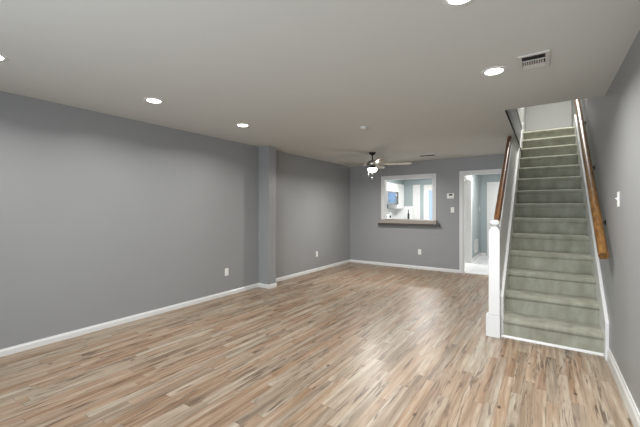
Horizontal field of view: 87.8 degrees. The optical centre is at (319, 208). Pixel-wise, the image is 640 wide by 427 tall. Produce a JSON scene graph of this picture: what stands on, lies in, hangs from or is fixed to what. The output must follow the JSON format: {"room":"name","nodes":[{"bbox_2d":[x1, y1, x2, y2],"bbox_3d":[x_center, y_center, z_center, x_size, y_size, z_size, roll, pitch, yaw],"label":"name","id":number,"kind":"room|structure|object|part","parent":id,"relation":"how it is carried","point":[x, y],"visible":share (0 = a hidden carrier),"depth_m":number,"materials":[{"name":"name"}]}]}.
{"room":"empty living room","nodes":[
{"label":"empty living room","id":0,"kind":"room"},
{"bbox_2d":[0,91,349,348],"bbox_3d":[-1.787,0.110,4.835,0.100,2.490,9.205,0,0,34],"label":"wall","id":1,"kind":"structure","parent":0,"point":[104,217],"depth_m":3.99,"materials":[{"name":"grey paint"}]},
{"bbox_2d":[0,259,349,356],"bbox_3d":[-1.774,1.322,4.753,0.014,0.066,9.085,0,0,34],"label":"baseboard","id":2,"kind":"structure","parent":1,"relation":"attached to","point":[33,344],"depth_m":3.99,"materials":[{"name":"white paint"}]},
{"bbox_2d":[225,268,228,275],"bbox_3d":[-1.463,0.989,5.217,0.008,0.117,0.072,0,0,34],"label":"wall outlet","id":3,"kind":"object","parent":1,"relation":"attached to","point":[226,269],"visible":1,"depth_m":5.22,"materials":[{"name":"white plastic"}]},
{"bbox_2d":[259,145,275,284],"bbox_3d":[-0.923,0.135,5.805,0.245,2.440,0.170,0,0,34],"label":"column","id":4,"kind":"structure","parent":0,"point":[267,154],"depth_m":5.74,"materials":[{"name":"grey paint"}]},
{"bbox_2d":[259,283,276,288],"bbox_3d":[-0.911,1.322,5.797,0.245,0.066,0.198,0,0,34],"label":"baseboard","id":5,"kind":"structure","parent":4,"relation":"attached to","point":[269,286],"depth_m":5.72,"materials":[{"name":"white paint"}]},
{"bbox_2d":[0,262,633,426],"bbox_3d":[0.151,1.380,3.493,4.615,0.050,9.155,0,0,34],"label":"floor","id":6,"kind":"structure","parent":0,"point":[350,344],"depth_m":2.84,"materials":[{"name":"laminate"}]},
{"bbox_2d":[486,220,500,338],"bbox_3d":[1.851,0.734,3.547,0.136,1.242,0.107,0,0,34],"label":"newel post","id":7,"kind":"object","parent":6,"relation":"on","point":[493,317],"visible":1,"depth_m":3.50,"materials":[{"name":"white paint"}]},
{"bbox_2d":[494,136,511,220],"bbox_3d":[2.344,-0.459,4.231,0.060,1.227,1.642,0,0,34],"label":"handrail","id":8,"kind":"object","parent":7,"relation":"attached to","point":[497,215],"visible":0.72,"depth_m":4.06,"materials":[{"name":"brown wood"}]},
{"bbox_2d":[501,115,608,360],"bbox_3d":[3.345,-0.182,4.872,0.869,3.075,4.040,0,0,34],"label":"staircase","id":9,"kind":"structure","parent":6,"relation":"on","point":[552,289],"depth_m":4.04,"materials":[{"name":"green carpet"}]},
{"bbox_3d":[2.269,1.344,3.298,0.832,0.022,0.014,0,0,34],"label":"toe moulding","id":10,"kind":"part","parent":9,"relation":"part of","materials":[{"name":"white paint"}]},
{"bbox_2d":[0,0,639,166],"bbox_3d":[0.132,-1.110,3.464,4.615,0.050,9.085,0,0,34],"label":"ceiling","id":11,"kind":"structure","parent":0,"point":[305,76],"depth_m":2.51,"materials":[{"name":"paint"}]},
{"bbox_2d":[0,54,8,60],"bbox_3d":[-2.319,-1.081,2.345,0.180,0.006,0.180,0,0,34],"label":"recessed light","id":12,"kind":"object","parent":11,"relation":"in","point":[2,57],"visible":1,"depth_m":2.38,"materials":[{"name":"white paint"}]},
{"bbox_2d":[144,97,163,103],"bbox_3d":[-1.659,-1.081,3.320,0.180,0.006,0.180,0,0,34],"label":"recessed light","id":13,"kind":"object","parent":11,"relation":"in","point":[148,99],"visible":1,"depth_m":3.31,"materials":[{"name":"white paint"}]},
{"bbox_2d":[236,123,249,126],"bbox_3d":[-0.998,-1.081,4.298,0.180,0.006,0.180,0,0,34],"label":"recessed light","id":14,"kind":"object","parent":11,"relation":"in","point":[238,124],"visible":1,"depth_m":4.30,"materials":[{"name":"white paint"}]},
{"bbox_2d":[339,152,411,176],"bbox_3d":[1.006,-0.825,6.428,1.396,0.520,1.381,0,0,34],"label":"ceiling fan","id":15,"kind":"object","parent":11,"relation":"hanging from","point":[372,164],"visible":1,"depth_m":6.31,"materials":[{"name":"brown metal"}]},
{"bbox_3d":[1.006,-0.739,6.383,0.172,0.072,0.172,0,0,34],"label":"lamp shade","id":16,"kind":"part","parent":15,"relation":"part of","materials":[{"name":"white glass"}]},
{"bbox_3d":[1.075,-0.861,5.944,0.134,0.032,0.570,0,0,-9],"label":"blade","id":17,"kind":"part","parent":15,"relation":"part of","materials":[{"name":"brown wood"}]},
{"bbox_3d":[1.445,-0.861,6.314,0.570,0.032,0.134,0,0,9],"label":"blade","id":18,"kind":"part","parent":15,"relation":"part of","materials":[{"name":"brown wood"}]},
{"bbox_2d":[442,0,473,6],"bbox_3d":[0.715,-1.081,1.690,0.180,0.006,0.180,0,0,34],"label":"recessed light","id":19,"kind":"object","parent":11,"relation":"in","point":[452,3],"visible":1,"depth_m":1.74,"materials":[{"name":"white paint"}]},
{"bbox_2d":[481,66,506,75],"bbox_3d":[1.367,-1.081,2.613,0.180,0.006,0.180,0,0,34],"label":"recessed light","id":20,"kind":"object","parent":11,"relation":"in","point":[496,70],"visible":1,"depth_m":2.61,"materials":[{"name":"white paint"}]},
{"bbox_2d":[517,50,549,71],"bbox_3d":[1.563,-1.080,2.432,0.196,0.010,0.290,0,0,34],"label":"ceiling vent","id":21,"kind":"object","parent":11,"relation":"in","point":[538,59],"visible":1,"depth_m":2.42,"materials":[{"name":"metal"}]},
{"bbox_2d":[350,154,503,269],"bbox_3d":[2.317,0.135,7.542,3.663,2.440,0.120,0,0,34],"label":"wall","id":22,"kind":"structure","parent":0,"point":[369,241],"depth_m":7.61,"materials":[{"name":"grey paint"}]},
{"bbox_2d":[350,259,458,272],"bbox_3d":[2.279,1.322,7.487,3.634,0.066,0.014,0,0,34],"label":"baseboard","id":23,"kind":"structure","parent":22,"relation":"attached to","point":[351,260],"depth_m":7.66,"materials":[{"name":"white paint"}]},
{"bbox_2d":[378,173,439,226],"bbox_3d":[2.044,-0.199,7.673,1.435,1.173,0.250,0,0,34],"label":"window","id":24,"kind":"structure","parent":22,"relation":"in","point":[383,221],"depth_m":7.62,"materials":[{"name":"white paint"}]},
{"bbox_3d":[2.011,0.362,7.623,1.435,0.052,0.090,0,0,34],"label":"ledge moulding","id":25,"kind":"part","parent":24,"relation":"part of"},
{"bbox_2d":[447,193,453,198],"bbox_3d":[2.799,-0.280,7.125,0.150,0.116,0.031,0,0,34],"label":"thermostat","id":26,"kind":"object","parent":22,"relation":"attached to","point":[449,195],"visible":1,"depth_m":7.11,"materials":[{"name":"white plastic"}]},
{"bbox_2d":[459,169,501,272],"bbox_3d":[3.392,0.278,6.804,0.990,2.155,0.138,0,0,34],"label":"door frame","id":27,"kind":"structure","parent":22,"relation":"in","point":[462,174],"depth_m":7.00,"materials":[{"name":"white paint"}]},
{"bbox_2d":[404,174,500,255],"bbox_3d":[4.103,0.135,10.083,3.774,2.440,0.100,0,0,34],"label":"wall","id":28,"kind":"structure","parent":0,"point":[408,183],"depth_m":9.64,"materials":[{"name":"blue paint"}]},
{"bbox_2d":[387,206,412,218],"bbox_3d":[2.168,0.177,10.064,0.590,0.525,2.100,0,0,34],"label":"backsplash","id":29,"kind":"structure","parent":28,"relation":"attached to","point":[396,213],"depth_m":10.91,"materials":[{"name":"white tile"}]},
{"bbox_2d":[413,185,419,218],"bbox_3d":[3.076,0.290,10.656,0.230,2.130,0.102,0,0,34],"label":"door","id":30,"kind":"structure","parent":28,"relation":"in","point":[416,188],"depth_m":10.68,"materials":[{"name":"white paint"}]},
{"bbox_2d":[424,185,431,219],"bbox_3d":[3.688,0.295,10.285,0.960,2.120,0.030,0,0,34],"label":"door","id":31,"kind":"structure","parent":28,"relation":"in","point":[427,188],"depth_m":10.47,"materials":[{"name":"white paint"}]},
{"bbox_3d":[3.690,0.265,10.287,0.640,1.680,0.012,0,0,34],"label":"pane","id":32,"kind":"part","parent":31,"relation":"part of","materials":[{"name":"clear glass"}]},
{"bbox_2d":[487,182,498,255],"bbox_3d":[5.122,0.295,9.271,0.850,2.120,0.102,0,0,34],"label":"door","id":33,"kind":"structure","parent":28,"relation":"in","point":[492,187],"depth_m":9.47,"materials":[{"name":"white paint"}]},
{"bbox_2d":[468,175,479,257],"bbox_3d":[3.769,0.135,8.441,0.120,2.440,2.995,0,0,34],"label":"wall","id":34,"kind":"structure","parent":0,"point":[475,178],"depth_m":8.96,"materials":[{"name":"blue paint"}]},
{"bbox_2d":[465,175,471,262],"bbox_3d":[3.359,0.275,7.836,0.160,2.160,1.535,0,0,34],"label":"door","id":35,"kind":"structure","parent":34,"relation":"in","point":[468,180],"depth_m":8.37,"materials":[{"name":"white paint"}]},
{"bbox_2d":[474,239,477,252],"bbox_3d":[4.242,1.000,9.023,0.012,0.350,0.500,0,0,34],"label":"air vent","id":36,"kind":"object","parent":34,"relation":"in","point":[476,240],"visible":1,"depth_m":8.98,"materials":[{"name":"white paint"}]},
{"bbox_2d":[465,256,488,274],"bbox_3d":[3.570,1.378,8.545,4.615,0.054,3.045,0,0,34],"label":"floor tile","id":37,"kind":"structure","parent":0,"point":[480,266],"depth_m":7.81,"materials":[{"name":"white tile"}]},
{"bbox_2d":[387,213,391,218],"bbox_3d":[2.310,0.735,10.216,0.655,1.240,0.750,0,0,34],"label":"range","id":38,"kind":"object","parent":37,"relation":"on","point":[389,215],"visible":0.16,"depth_m":10.53,"materials":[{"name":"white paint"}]},
{"bbox_2d":[472,253,485,261],"bbox_3d":[4.696,1.310,8.746,1.073,0.090,1.450,0,0,34],"label":"baseboard","id":39,"kind":"structure","parent":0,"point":[479,254],"depth_m":9.27,"materials":[{"name":"white paint"}]},
{"bbox_2d":[493,107,525,286],"bbox_3d":[3.751,-1.270,6.294,0.110,5.250,6.570,0,0,34],"label":"wall","id":40,"kind":"structure","parent":0,"point":[507,198],"depth_m":4.48,"materials":[{"name":"paint"}]},
{"bbox_2d":[516,108,524,131],"bbox_3d":[3.392,-1.581,5.656,0.014,0.089,4.830,0,0,34],"label":"trim","id":41,"kind":"structure","parent":40,"relation":"attached to","point":[517,109],"depth_m":5.61,"materials":[{"name":"white paint"}]},
{"bbox_2d":[526,101,570,131],"bbox_3d":[5.076,-2.520,7.492,0.941,2.750,0.100,0,0,34],"label":"wall","id":42,"kind":"structure","parent":0,"point":[553,115],"depth_m":7.42,"materials":[{"name":"grey paint"}]},
{"bbox_2d":[571,30,639,412],"bbox_3d":[2.509,-1.270,2.770,0.100,5.250,10.600,0,0,34],"label":"wall","id":43,"kind":"structure","parent":0,"point":[612,127],"depth_m":2.49,"materials":[{"name":"grey paint"}]},
{"bbox_2d":[574,99,608,258],"bbox_3d":[3.407,-0.960,4.281,0.106,2.760,3.732,0,0,34],"label":"handrail","id":44,"kind":"object","parent":43,"relation":"attached to","point":[600,237],"visible":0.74,"depth_m":3.38,"materials":[{"name":"brown wood"}]},
{"bbox_2d":[615,192,619,206],"bbox_3d":[2.313,-0.075,2.588,0.020,0.117,0.072,0,0,34],"label":"light switch","id":45,"kind":"object","parent":43,"relation":"attached to","point":[618,193],"visible":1,"depth_m":2.56,"materials":[{"name":"white plastic"}]},
{"bbox_3d":[2.319,-0.075,2.584,0.006,0.117,0.072,0,0,34],"label":"plate","id":46,"kind":"part","parent":45,"relation":"part of","materials":[{"name":"white plastic"}]},
{"bbox_2d":[607,348,639,426],"bbox_3d":[1.028,1.295,0.686,0.017,0.120,5.489,0,0,34],"label":"baseboard","id":47,"kind":"structure","parent":43,"relation":"attached to","point":[631,407],"depth_m":2.34,"materials":[{"name":"white paint"}]},
{"bbox_3d":[1.632,0.135,9.887,0.099,2.440,2.995,0,0,34],"label":"wall","id":48,"kind":"structure","parent":0,"visible":0},
{"bbox_2d":[387,182,396,191],"bbox_3d":[2.054,-0.663,10.129,0.328,0.263,0.898,0,0,34],"label":"upper cabinet","id":49,"kind":"object","parent":48,"relation":"attached to","point":[390,186],"visible":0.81,"depth_m":10.05,"materials":[{"name":"white paint"}]},
{"bbox_3d":[2.033,-0.663,9.872,0.020,0.257,0.444,0,0,34],"label":"cabinet door","id":50,"kind":"part","parent":49,"relation":"part of","materials":[{"name":"white paint"}]},
{"bbox_2d":[387,191,397,204],"bbox_3d":[2.082,-0.335,10.111,0.394,0.390,0.880,0,0,34],"label":"microwave","id":51,"kind":"object","parent":49,"relation":"attached to","point":[392,197],"visible":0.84,"depth_m":9.96,"materials":[{"name":"blue glass"}]},
{"bbox_3d":[2.285,-0.663,10.245,0.020,0.257,0.444,0,0,34],"label":"cabinet door","id":52,"kind":"part","parent":49,"relation":"part of","materials":[{"name":"white paint"}]},
{"bbox_2d":[387,180,403,184],"bbox_3d":[1.963,-0.941,10.028,0.290,0.288,2.390,0,0,34],"label":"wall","id":53,"kind":"structure","parent":48,"relation":"attached to","point":[390,181],"depth_m":10.48,"materials":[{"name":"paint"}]},
{"bbox_2d":[388,184,403,208],"bbox_3d":[2.477,-0.405,10.754,0.328,0.780,0.606,0,0,34],"label":"upper cabinet","id":54,"kind":"object","parent":48,"relation":"attached to","point":[400,188],"visible":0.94,"depth_m":10.65,"materials":[{"name":"white paint"}]},
{"bbox_3d":[2.581,-0.405,10.683,0.020,0.774,0.602,0,0,34],"label":"cabinet door","id":55,"kind":"part","parent":54,"relation":"part of","materials":[{"name":"white paint"}]}
]}

